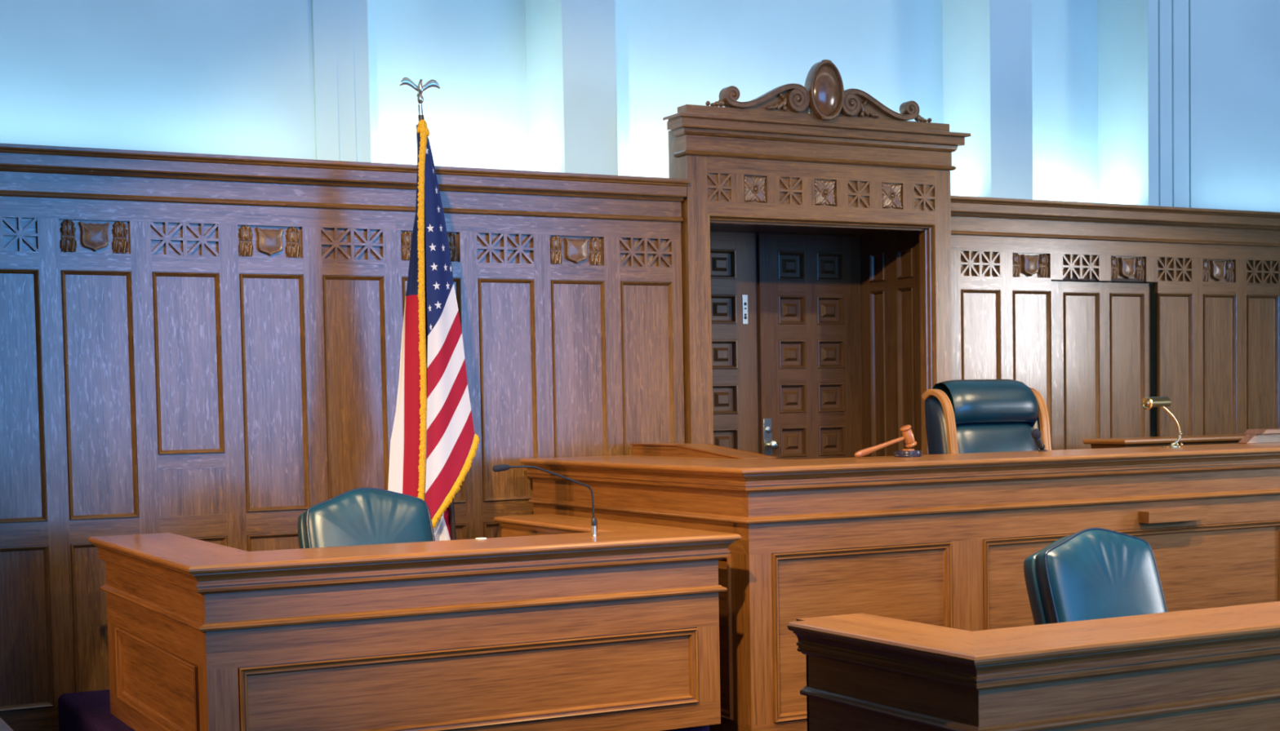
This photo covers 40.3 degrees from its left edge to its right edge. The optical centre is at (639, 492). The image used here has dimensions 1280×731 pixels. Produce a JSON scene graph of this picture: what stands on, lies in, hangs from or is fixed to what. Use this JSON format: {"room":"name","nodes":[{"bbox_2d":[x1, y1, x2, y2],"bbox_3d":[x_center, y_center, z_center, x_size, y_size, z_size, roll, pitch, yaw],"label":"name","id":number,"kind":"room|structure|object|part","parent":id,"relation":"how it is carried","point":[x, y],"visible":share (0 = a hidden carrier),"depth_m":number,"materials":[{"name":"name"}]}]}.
{"room":"courtroom","nodes":[
{"label":"courtroom","id":0,"kind":"room"},
{"bbox_2d":[57,689,709,730],"bbox_3d":[-1.153,1.129,7.273,2.065,0.470,2.240,-3,3,-28],"label":"floor","id":1,"kind":"structure","parent":0,"point":[89,711],"depth_m":7.37,"materials":[{"name":"purple carpet"}]},
{"bbox_2d":[297,487,435,548],"bbox_3d":[-0.998,0.447,6.997,0.638,0.915,0.765,-3,3,-28],"label":"leather chair","id":2,"kind":"object","parent":1,"relation":"on","point":[365,516],"visible":0.41,"depth_m":7.14,"materials":[{"name":"teal leather"}]},
{"bbox_2d":[88,514,741,730],"bbox_3d":[-0.932,0.539,6.926,2.105,0.735,1.680,-3,3,-28],"label":"stand","id":3,"kind":"object","parent":1,"relation":"on","point":[548,624],"visible":1,"depth_m":6.26,"materials":[{"name":"brown wood"}]},
{"bbox_3d":[-1.794,0.710,6.453,0.024,0.292,1.288,-3,3,-28],"label":"panel molding","id":4,"kind":"part","parent":3,"relation":"part of","materials":[{"name":"brown wood"}]},
{"bbox_3d":[-1.784,0.710,6.459,0.001,0.292,1.288,-3,3,-28],"label":"panel","id":5,"kind":"part","parent":3,"relation":"part of","materials":[{"name":"brown wood"}]},
{"bbox_3d":[-0.942,0.234,6.919,2.067,0.080,1.661,-3,3,-28],"label":"cornice molding","id":6,"kind":"part","parent":3,"relation":"part of","materials":[{"name":"brown wood"}]},
{"bbox_3d":[-0.944,0.382,6.936,2.025,0.029,1.640,-3,3,-28],"label":"string molding","id":7,"kind":"part","parent":3,"relation":"part of","materials":[{"name":"brown wood"}]},
{"bbox_2d":[88,514,741,574],"bbox_3d":[-0.938,0.186,6.908,2.105,0.027,1.680,-3,3,-28],"label":"countertop","id":8,"kind":"structure","parent":3,"relation":"on","point":[191,556],"depth_m":6.35,"materials":[{"name":"brown wood"}]},
{"bbox_3d":[-0.565,0.697,6.259,1.773,0.292,0.001,-3,3,-28],"label":"panel","id":9,"kind":"part","parent":3,"relation":"part of","materials":[{"name":"brown wood"}]},
{"bbox_3d":[-0.559,0.698,6.249,1.773,0.292,0.024,-3,3,-28],"label":"panel molding","id":10,"kind":"part","parent":3,"relation":"part of","materials":[{"name":"brown wood"}]},
{"bbox_2d":[492,464,597,536],"bbox_3d":[-0.320,0.032,6.610,0.510,0.288,0.131,-4,4,-43],"label":"gooseneck microphone","id":11,"kind":"object","parent":3,"relation":"on","point":[500,468],"visible":1,"depth_m":6.60,"materials":[{"name":"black metal"}]},
{"bbox_2d":[387,77,479,541],"bbox_3d":[-0.917,-0.496,7.869,0.500,2.709,0.300,-3,3,-28],"label":"flag","id":12,"kind":"object","parent":1,"relation":"on","point":[433,381],"visible":0.87,"depth_m":7.78,"materials":[{"name":"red fabric"}]},
{"bbox_2d":[0,0,1279,436],"bbox_3d":[-0.453,-1.618,9.621,14.800,5.700,0.615,-3,3,-28],"label":"wall","id":13,"kind":"structure","parent":0,"point":[1160,103],"depth_m":10.01,"materials":[{"name":"paint"}]},
{"bbox_2d":[0,142,688,730],"bbox_3d":[-3.252,-0.047,7.512,7.756,2.873,0.493,-3,3,-28],"label":"wall paneling","id":14,"kind":"structure","parent":13,"relation":"attached to","point":[206,348],"depth_m":8.10,"materials":[{"name":"brown wood"}]},
{"bbox_3d":[-2.761,-0.416,7.598,0.306,1.110,0.001,-3,3,-28],"label":"panel","id":15,"kind":"part","parent":14,"relation":"part of","materials":[{"name":"brown wood"}]},
{"bbox_3d":[-2.743,0.599,7.649,0.306,0.719,0.001,-3,3,-28],"label":"panel","id":16,"kind":"part","parent":14,"relation":"part of","materials":[{"name":"brown wood"}]},
{"bbox_3d":[-2.756,-0.416,7.589,0.306,1.110,0.023,-3,3,-28],"label":"panel molding","id":17,"kind":"part","parent":14,"relation":"part of","materials":[{"name":"brown wood"}]},
{"bbox_3d":[-2.738,0.599,7.639,0.306,0.719,0.023,-3,3,-28],"label":"panel molding","id":18,"kind":"part","parent":14,"relation":"part of","materials":[{"name":"brown wood"}]},
{"bbox_3d":[-2.388,0.584,7.826,0.306,0.719,0.023,-3,3,-28],"label":"panel molding","id":19,"kind":"part","parent":14,"relation":"part of","materials":[{"name":"brown wood"}]},
{"bbox_3d":[-2.393,0.583,7.836,0.306,0.719,0.001,-3,3,-28],"label":"panel","id":20,"kind":"part","parent":14,"relation":"part of","materials":[{"name":"brown wood"}]},
{"bbox_3d":[-2.411,-0.432,7.786,0.306,1.110,0.001,-3,3,-28],"label":"panel","id":21,"kind":"part","parent":14,"relation":"part of","materials":[{"name":"brown wood"}]},
{"bbox_3d":[-2.406,-0.432,7.776,0.306,1.110,0.023,-3,3,-28],"label":"panel molding","id":22,"kind":"part","parent":14,"relation":"part of","materials":[{"name":"brown wood"}]},
{"bbox_3d":[-2.064,-0.587,7.966,0.306,0.831,0.001,-3,3,-28],"label":"panel","id":23,"kind":"part","parent":14,"relation":"part of","materials":[{"name":"brown wood"}]},
{"bbox_3d":[-2.059,-0.587,7.956,0.306,0.831,0.023,-3,3,-28],"label":"panel molding","id":24,"kind":"part","parent":14,"relation":"part of","materials":[{"name":"brown wood"}]},
{"bbox_3d":[-2.038,0.568,8.013,0.306,0.719,0.023,-3,3,-28],"label":"panel molding","id":25,"kind":"part","parent":14,"relation":"part of","materials":[{"name":"brown wood"}]},
{"bbox_3d":[-2.043,0.568,8.023,0.306,0.719,0.001,-3,3,-28],"label":"panel","id":26,"kind":"part","parent":14,"relation":"part of","materials":[{"name":"brown wood"}]},
{"bbox_3d":[-1.688,0.552,8.201,0.306,0.719,0.023,-3,3,-28],"label":"panel molding","id":27,"kind":"part","parent":14,"relation":"part of","materials":[{"name":"brown wood"}]},
{"bbox_3d":[-1.711,-0.463,8.160,0.306,1.110,0.001,-3,3,-28],"label":"panel","id":28,"kind":"part","parent":14,"relation":"part of","materials":[{"name":"brown wood"}]},
{"bbox_3d":[-1.706,-0.463,8.151,0.306,1.110,0.023,-3,3,-28],"label":"panel molding","id":29,"kind":"part","parent":14,"relation":"part of","materials":[{"name":"brown wood"}]},
{"bbox_3d":[-1.693,0.552,8.210,0.306,0.719,0.001,-3,3,-28],"label":"panel","id":30,"kind":"part","parent":14,"relation":"part of","materials":[{"name":"brown wood"}]},
{"bbox_3d":[-3.276,-1.373,7.447,7.756,0.218,0.493,-3,3,-28],"label":"cornice","id":31,"kind":"part","parent":14,"relation":"part of","materials":[{"name":"brown wood"}]},
{"bbox_3d":[-1.361,-0.479,8.348,0.306,1.110,0.001,-3,3,-28],"label":"panel","id":32,"kind":"part","parent":14,"relation":"part of","materials":[{"name":"brown wood"}]},
{"bbox_3d":[-1.356,-0.478,8.338,0.306,1.110,0.023,-3,3,-28],"label":"panel molding","id":33,"kind":"part","parent":14,"relation":"part of","materials":[{"name":"brown wood"}]},
{"bbox_3d":[-1.011,-0.494,8.535,0.306,1.110,0.001,-3,3,-28],"label":"panel","id":34,"kind":"part","parent":14,"relation":"part of","materials":[{"name":"brown wood"}]},
{"bbox_3d":[-1.006,-0.494,8.525,0.306,1.110,0.023,-3,3,-28],"label":"panel molding","id":35,"kind":"part","parent":14,"relation":"part of","materials":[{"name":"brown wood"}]},
{"bbox_3d":[-0.993,0.521,8.585,0.306,0.719,0.001,-3,3,-28],"label":"panel","id":36,"kind":"part","parent":14,"relation":"part of","materials":[{"name":"brown wood"}]},
{"bbox_3d":[-0.987,0.521,8.575,0.306,0.719,0.023,-3,3,-28],"label":"panel molding","id":37,"kind":"part","parent":14,"relation":"part of","materials":[{"name":"brown wood"}]},
{"bbox_3d":[-0.637,0.505,8.762,0.306,0.719,0.023,-3,3,-28],"label":"panel molding","id":38,"kind":"part","parent":14,"relation":"part of","materials":[{"name":"brown wood"}]},
{"bbox_3d":[-0.643,0.505,8.772,0.306,0.719,0.001,-3,3,-28],"label":"panel","id":39,"kind":"part","parent":14,"relation":"part of","materials":[{"name":"brown wood"}]},
{"bbox_3d":[-0.661,-0.510,8.722,0.306,1.110,0.001,-3,3,-28],"label":"panel","id":40,"kind":"part","parent":14,"relation":"part of","materials":[{"name":"brown wood"}]},
{"bbox_3d":[-0.656,-0.510,8.712,0.306,1.110,0.023,-3,3,-28],"label":"panel molding","id":41,"kind":"part","parent":14,"relation":"part of","materials":[{"name":"brown wood"}]},
{"bbox_3d":[-0.311,-0.526,8.909,0.306,1.110,0.001,-3,3,-28],"label":"panel","id":42,"kind":"part","parent":14,"relation":"part of","materials":[{"name":"brown wood"}]},
{"bbox_3d":[-0.306,-0.525,8.900,0.306,1.110,0.023,-3,3,-28],"label":"panel molding","id":43,"kind":"part","parent":14,"relation":"part of","materials":[{"name":"brown wood"}]},
{"bbox_3d":[0.039,-0.541,9.097,0.306,1.110,0.001,-3,3,-28],"label":"panel","id":44,"kind":"part","parent":14,"relation":"part of","materials":[{"name":"brown wood"}]},
{"bbox_3d":[0.044,-0.541,9.087,0.306,1.110,0.023,-3,3,-28],"label":"panel molding","id":45,"kind":"part","parent":14,"relation":"part of","materials":[{"name":"brown wood"}]},
{"bbox_2d":[710,231,862,459],"bbox_3d":[0.699,-0.536,10.251,1.498,1.975,0.121,-3,3,-28],"label":"door","id":46,"kind":"structure","parent":13,"relation":"in","point":[786,308],"depth_m":10.36,"materials":[{"name":"brown wood"}]},
{"bbox_3d":[0.469,-1.323,10.122,0.194,0.171,0.029,-3,3,-28],"label":"raised panel","id":47,"kind":"part","parent":46,"relation":"part of","materials":[{"name":"brown wood"}]},
{"bbox_3d":[0.474,-1.063,10.135,0.194,0.171,0.029,-3,3,-28],"label":"raised panel","id":48,"kind":"part","parent":46,"relation":"part of","materials":[{"name":"brown wood"}]},
{"bbox_3d":[0.479,-0.800,10.148,0.194,0.172,0.029,-3,3,-28],"label":"raised panel","id":49,"kind":"part","parent":46,"relation":"part of","materials":[{"name":"brown wood"}]},
{"bbox_3d":[0.484,-0.540,10.161,0.194,0.176,0.029,-3,3,-28],"label":"raised panel","id":50,"kind":"part","parent":46,"relation":"part of","materials":[{"name":"brown wood"}]},
{"bbox_3d":[0.488,-0.280,10.174,0.194,0.180,0.029,-3,3,-28],"label":"raised panel","id":51,"kind":"part","parent":46,"relation":"part of","materials":[{"name":"brown wood"}]},
{"bbox_3d":[0.616,-1.068,10.196,0.034,0.170,0.011,-3,3,-28],"label":"latch plate","id":52,"kind":"part","parent":46,"relation":"part of","materials":[{"name":"silver metal"}]},
{"bbox_3d":[0.776,-0.323,10.277,0.055,0.220,0.086,-4,4,-41],"label":"knob","id":53,"kind":"part","parent":46,"relation":"part of","materials":[{"name":"silver metal"}]},
{"bbox_3d":[0.892,-1.342,10.349,0.190,0.171,0.029,-3,3,-28],"label":"raised panel","id":54,"kind":"part","parent":46,"relation":"part of","materials":[{"name":"brown wood"}]},
{"bbox_3d":[0.897,-1.081,10.361,0.190,0.171,0.029,-3,3,-28],"label":"raised panel","id":55,"kind":"part","parent":46,"relation":"part of","materials":[{"name":"brown wood"}]},
{"bbox_3d":[0.902,-0.819,10.374,0.190,0.172,0.029,-3,3,-28],"label":"raised panel","id":56,"kind":"part","parent":46,"relation":"part of","materials":[{"name":"brown wood"}]},
{"bbox_3d":[0.907,-0.559,10.387,0.190,0.176,0.029,-3,3,-28],"label":"raised panel","id":57,"kind":"part","parent":46,"relation":"part of","materials":[{"name":"brown wood"}]},
{"bbox_3d":[0.911,-0.299,10.400,0.190,0.180,0.029,-3,3,-28],"label":"raised panel","id":58,"kind":"part","parent":46,"relation":"part of","materials":[{"name":"brown wood"}]},
{"bbox_3d":[1.139,-1.092,10.491,0.192,0.171,0.029,-3,3,-28],"label":"raised panel","id":59,"kind":"part","parent":46,"relation":"part of","materials":[{"name":"brown wood"}]},
{"bbox_3d":[1.135,-1.353,10.478,0.192,0.171,0.029,-3,3,-28],"label":"raised panel","id":60,"kind":"part","parent":46,"relation":"part of","materials":[{"name":"brown wood"}]},
{"bbox_3d":[1.144,-0.830,10.504,0.192,0.172,0.029,-3,3,-28],"label":"raised panel","id":61,"kind":"part","parent":46,"relation":"part of","materials":[{"name":"brown wood"}]},
{"bbox_3d":[1.154,-0.310,10.530,0.192,0.180,0.029,-3,3,-28],"label":"raised panel","id":62,"kind":"part","parent":46,"relation":"part of","materials":[{"name":"brown wood"}]},
{"bbox_3d":[1.149,-0.570,10.517,0.192,0.176,0.029,-3,3,-28],"label":"raised panel","id":63,"kind":"part","parent":46,"relation":"part of","materials":[{"name":"brown wood"}]},
{"bbox_2d":[662,59,970,457],"bbox_3d":[0.849,-0.580,9.886,1.889,3.555,0.912,-3,3,-28],"label":"trim","id":64,"kind":"structure","parent":13,"relation":"attached to","point":[820,157],"depth_m":9.58,"materials":[{"name":"brown wood"}]},
{"bbox_2d":[743,176,765,202],"bbox_3d":[0.613,-1.616,9.304,0.138,0.139,0.029,-3,3,-28],"label":"flower","id":65,"kind":"object","parent":64,"relation":"on","point":[754,187],"depth_m":9.30,"materials":[{"name":"brown wood"}]},
{"bbox_3d":[0.997,-1.892,9.499,1.889,0.207,0.182,-3,3,-28],"label":"cornice","id":66,"kind":"part","parent":64,"relation":"part of","materials":[{"name":"brown wood"}]},
{"bbox_3d":[1.009,-0.502,9.605,1.491,1.980,0.104,-3,3,-28],"label":"opening molding","id":67,"kind":"part","parent":64,"relation":"part of","materials":[{"name":"brown wood"}]},
{"bbox_2d":[814,179,835,205],"bbox_3d":[1.008,-1.634,9.516,0.138,0.139,0.029,-3,3,-28],"label":"flower","id":68,"kind":"object","parent":64,"relation":"on","point":[824,189],"depth_m":9.51,"materials":[{"name":"brown wood"}]},
{"bbox_3d":[1.421,-1.345,10.426,0.024,0.173,0.148,-3,3,-28],"label":"reveal panel","id":69,"kind":"part","parent":64,"relation":"part of","materials":[{"name":"brown wood"}]},
{"bbox_3d":[1.436,-0.524,10.467,0.024,1.363,0.148,-3,3,-28],"label":"reveal panel","id":70,"kind":"part","parent":64,"relation":"part of","materials":[{"name":"brown wood"}]},
{"bbox_2d":[881,183,902,208],"bbox_3d":[1.404,-1.651,9.728,0.138,0.139,0.029,-3,3,-28],"label":"flower","id":71,"kind":"object","parent":64,"relation":"on","point":[891,193],"depth_m":9.72,"materials":[{"name":"brown wood"}]},
{"bbox_3d":[1.552,-1.335,10.184,0.024,0.173,0.152,-3,3,-28],"label":"reveal panel","id":72,"kind":"part","parent":64,"relation":"part of","materials":[{"name":"brown wood"}]},
{"bbox_3d":[1.566,-0.514,10.225,0.024,1.363,0.152,-3,3,-28],"label":"reveal panel","id":73,"kind":"part","parent":64,"relation":"part of","materials":[{"name":"brown wood"}]},
{"bbox_2d":[1051,281,1150,450],"bbox_3d":[2.828,-0.446,10.766,0.834,1.688,0.052,-3,3,-28],"label":"door","id":74,"kind":"structure","parent":13,"relation":"in","point":[1100,331],"depth_m":10.74,"materials":[{"name":"brown wood"}]},
{"bbox_3d":[2.703,-0.524,10.692,0.285,1.395,0.001,-3,3,-28],"label":"panel","id":75,"kind":"part","parent":74,"relation":"part of","materials":[{"name":"brown wood"}]},
{"bbox_3d":[2.709,-0.523,10.682,0.285,1.395,0.023,-3,3,-28],"label":"panel molding","id":76,"kind":"part","parent":74,"relation":"part of","materials":[{"name":"brown wood"}]},
{"bbox_3d":[3.030,-0.538,10.867,0.283,1.395,0.001,-3,3,-28],"label":"panel","id":77,"kind":"part","parent":74,"relation":"part of","materials":[{"name":"brown wood"}]},
{"bbox_3d":[3.035,-0.538,10.857,0.283,1.395,0.023,-3,3,-28],"label":"panel molding","id":78,"kind":"part","parent":74,"relation":"part of","materials":[{"name":"brown wood"}]},
{"bbox_2d":[951,195,1279,450],"bbox_3d":[3.857,-0.370,11.429,5.000,2.873,0.493,-3,3,-28],"label":"wall paneling","id":79,"kind":"structure","parent":13,"relation":"attached to","point":[1215,273],"depth_m":10.85,"materials":[{"name":"brown wood"}]},
{"bbox_3d":[2.004,-0.634,10.261,0.290,1.110,0.001,-3,3,-28],"label":"panel","id":80,"kind":"part","parent":79,"relation":"part of","materials":[{"name":"brown wood"}]},
{"bbox_3d":[2.009,-0.634,10.251,0.290,1.110,0.023,-3,3,-28],"label":"panel molding","id":81,"kind":"part","parent":79,"relation":"part of","materials":[{"name":"brown wood"}]},
{"bbox_3d":[2.344,-0.650,10.443,0.290,1.110,0.001,-3,3,-28],"label":"panel","id":82,"kind":"part","parent":79,"relation":"part of","materials":[{"name":"brown wood"}]},
{"bbox_3d":[2.349,-0.649,10.434,0.290,1.110,0.023,-3,3,-28],"label":"panel molding","id":83,"kind":"part","parent":79,"relation":"part of","materials":[{"name":"brown wood"}]},
{"bbox_3d":[3.833,-1.696,11.363,5.000,0.218,0.493,-3,3,-28],"label":"cornice","id":84,"kind":"part","parent":79,"relation":"part of","materials":[{"name":"brown wood"}]},
{"bbox_3d":[3.366,-0.695,10.990,0.290,1.110,0.001,-3,3,-28],"label":"panel","id":85,"kind":"part","parent":79,"relation":"part of","materials":[{"name":"brown wood"}]},
{"bbox_3d":[3.371,-0.695,10.980,0.290,1.110,0.023,-3,3,-28],"label":"panel molding","id":86,"kind":"part","parent":79,"relation":"part of","materials":[{"name":"brown wood"}]},
{"bbox_3d":[3.706,-0.710,11.172,0.290,1.110,0.001,-3,3,-28],"label":"panel","id":87,"kind":"part","parent":79,"relation":"part of","materials":[{"name":"brown wood"}]},
{"bbox_3d":[3.711,-0.710,11.162,0.290,1.110,0.023,-3,3,-28],"label":"panel molding","id":88,"kind":"part","parent":79,"relation":"part of","materials":[{"name":"brown wood"}]},
{"bbox_3d":[4.047,-0.726,11.354,0.290,1.110,0.001,-3,3,-28],"label":"panel","id":89,"kind":"part","parent":79,"relation":"part of","materials":[{"name":"brown wood"}]},
{"bbox_3d":[4.052,-0.725,11.345,0.290,1.110,0.023,-3,3,-28],"label":"panel molding","id":90,"kind":"part","parent":79,"relation":"part of","materials":[{"name":"brown wood"}]},
{"bbox_3d":[2.692,1.506,4.003,15.000,0.100,13.800,-3,3,-28],"label":"floor","id":91,"kind":"structure","parent":0,"visible":0},
{"bbox_2d":[0,717,13,730],"bbox_3d":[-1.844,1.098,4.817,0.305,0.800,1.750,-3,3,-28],"label":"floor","id":92,"kind":"structure","parent":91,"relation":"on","point":[4,726],"depth_m":5.08,"materials":[{"name":"grey"}]},
{"bbox_3d":[3.732,1.121,7.374,7.760,0.300,2.380,-3,3,-28],"label":"floor","id":93,"kind":"structure","parent":0,"visible":0},
{"bbox_2d":[520,428,1279,730],"bbox_3d":[2.838,0.279,9.313,6.641,1.222,2.100,-3,3,-28],"label":"bench","id":94,"kind":"object","parent":93,"relation":"on","point":[946,540],"visible":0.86,"depth_m":7.42,"materials":[{"name":"brown wood"}]},
{"bbox_3d":[-0.038,0.554,7.826,0.001,0.684,1.780,-3,3,-28],"label":"panel","id":95,"kind":"part","parent":94,"relation":"part of","materials":[{"name":"brown wood"}]},
{"bbox_3d":[-0.048,0.555,7.821,0.024,0.684,1.780,-3,3,-28],"label":"panel molding","id":96,"kind":"part","parent":94,"relation":"part of","materials":[{"name":"brown wood"}]},
{"bbox_3d":[0.921,0.568,7.188,0.898,0.684,0.001,-3,3,-28],"label":"panel","id":97,"kind":"part","parent":94,"relation":"part of","materials":[{"name":"brown wood"}]},
{"bbox_3d":[0.926,0.569,7.178,0.898,0.684,0.024,-3,3,-28],"label":"panel molding","id":98,"kind":"part","parent":94,"relation":"part of","materials":[{"name":"brown wood"}]},
{"bbox_2d":[854,425,916,457],"bbox_3d":[1.094,-0.227,7.767,0.332,0.140,0.054,-3,3,-28],"label":"gavel","id":99,"kind":"object","parent":94,"relation":"on","point":[908,437],"visible":1,"depth_m":7.79,"materials":[{"name":"brown wood"}]},
{"bbox_3d":[1.071,-0.202,7.756,0.279,0.092,0.030,-3,3,-28],"label":"handle","id":100,"kind":"part","parent":99,"relation":"part of","materials":[{"name":"brown wood"}]},
{"bbox_2d":[520,442,1279,475],"bbox_3d":[2.828,-0.245,9.288,6.641,0.027,2.100,-3,3,-28],"label":"countertop","id":101,"kind":"structure","parent":94,"relation":"on","point":[651,463],"depth_m":7.67,"materials":[{"name":"brown wood"}]},
{"bbox_3d":[2.833,-0.198,9.303,6.622,0.080,2.081,-3,3,-28],"label":"cornice molding","id":102,"kind":"part","parent":94,"relation":"part of","materials":[{"name":"brown wood"}]},
{"bbox_3d":[2.840,-0.050,9.324,6.601,0.029,2.060,-3,3,-28],"label":"string molding","id":103,"kind":"part","parent":94,"relation":"part of","materials":[{"name":"brown wood"}]},
{"bbox_2d":[893,448,921,457],"bbox_3d":[1.203,-0.176,7.828,0.124,0.036,0.124,-3,3,-28],"label":"block","id":104,"kind":"object","parent":94,"relation":"on","point":[904,452],"visible":1,"depth_m":7.78,"materials":[{"name":"grey"}]},
{"bbox_2d":[1031,428,1047,451],"bbox_3d":[1.893,-0.247,8.266,0.100,0.108,0.045,-4,4,-43],"label":"gooseneck microphone","id":105,"kind":"object","parent":94,"relation":"on","point":[1036,434],"visible":1,"depth_m":8.25,"materials":[{"name":"black plastic"}]},
{"bbox_3d":[1.894,-0.235,8.271,0.066,0.076,0.031,-3,4,-41],"label":"stem","id":106,"kind":"part","parent":105,"relation":"part of","materials":[{"name":"grey metal"}]},
{"bbox_3d":[2.275,0.508,7.899,1.824,0.684,0.024,-3,3,-28],"label":"panel molding","id":107,"kind":"part","parent":94,"relation":"part of","materials":[{"name":"brown wood"}]},
{"bbox_3d":[2.269,0.508,7.910,1.824,0.684,0.001,-3,3,-28],"label":"panel","id":108,"kind":"part","parent":94,"relation":"part of","materials":[{"name":"brown wood"}]},
{"bbox_2d":[1136,396,1182,447],"bbox_3d":[2.544,-0.342,8.523,0.278,0.250,0.104,-3,4,-37],"label":"desk lamp","id":109,"kind":"object","parent":94,"relation":"on","point":[1147,403],"visible":1,"depth_m":8.47,"materials":[{"name":"gold metal"}]},
{"bbox_3d":[2.510,-0.439,8.471,0.145,0.050,0.062,-3,4,-39],"label":"lamp shade","id":110,"kind":"part","parent":109,"relation":"part of","materials":[{"name":"gold metal"}]},
{"bbox_3d":[2.581,-0.330,8.534,0.170,0.213,0.038,-3,3,-28],"label":"arm","id":111,"kind":"part","parent":109,"relation":"part of","materials":[{"name":"gold metal"}]},
{"bbox_2d":[787,601,1279,730],"bbox_3d":[3.187,0.662,6.207,5.785,0.750,0.917,-3,3,-28],"label":"desk","id":112,"kind":"object","parent":93,"relation":"on","point":[1211,669],"visible":1,"depth_m":4.82,"materials":[{"name":"brown wood"}]},
{"bbox_2d":[787,601,1279,666],"bbox_3d":[3.180,0.301,6.189,5.785,0.027,0.917,-3,3,-28],"label":"countertop","id":113,"kind":"structure","parent":112,"relation":"on","point":[1001,646],"depth_m":4.86,"materials":[{"name":"brown wood"}]},
{"bbox_3d":[3.197,0.350,6.183,5.766,0.080,0.848,-3,3,-28],"label":"cornice molding","id":114,"kind":"part","parent":112,"relation":"part of","materials":[{"name":"brown wood"}]},
{"bbox_3d":[3.204,0.497,6.204,5.745,0.029,0.827,-3,3,-28],"label":"string molding","id":115,"kind":"part","parent":112,"relation":"part of","materials":[{"name":"brown wood"}]},
{"bbox_2d":[1023,528,1167,625],"bbox_3d":[1.831,0.600,6.301,0.638,0.915,0.765,-3,3,-28],"label":"leather chair","id":116,"kind":"object","parent":93,"relation":"on","point":[1090,574],"visible":0.54,"depth_m":6.42,"materials":[{"name":"teal leather"}]},
{"bbox_3d":[2.851,0.804,9.864,6.940,0.720,2.780,-3,3,-28],"label":"floor","id":117,"kind":"structure","parent":0,"visible":0},
{"bbox_2d":[921,379,1051,454],"bbox_3d":[1.876,-0.021,8.647,0.702,1.083,0.768,-3,3,-28],"label":"chair","id":118,"kind":"object","parent":117,"relation":"on","point":[962,416],"visible":0.41,"depth_m":8.74,"materials":[{"name":"teal leather"}]},
{"bbox_3d":[1.514,-0.134,8.679,0.051,0.759,0.293,-3,3,-31],"label":"frame","id":119,"kind":"part","parent":118,"relation":"part of","materials":[{"name":"brown wood"}]},
{"bbox_3d":[2.042,-0.157,8.962,0.051,0.759,0.293,-2,3,-25],"label":"frame","id":120,"kind":"part","parent":118,"relation":"part of","materials":[{"name":"brown wood"}]},
{"bbox_2d":[1082,434,1246,448],"bbox_3d":[4.047,0.007,10.724,3.160,0.742,0.340,-3,3,-28],"label":"desk","id":121,"kind":"object","parent":117,"relation":"on","point":[1099,443],"visible":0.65,"depth_m":10.05,"materials":[{"name":"brown wood"}]}
]}

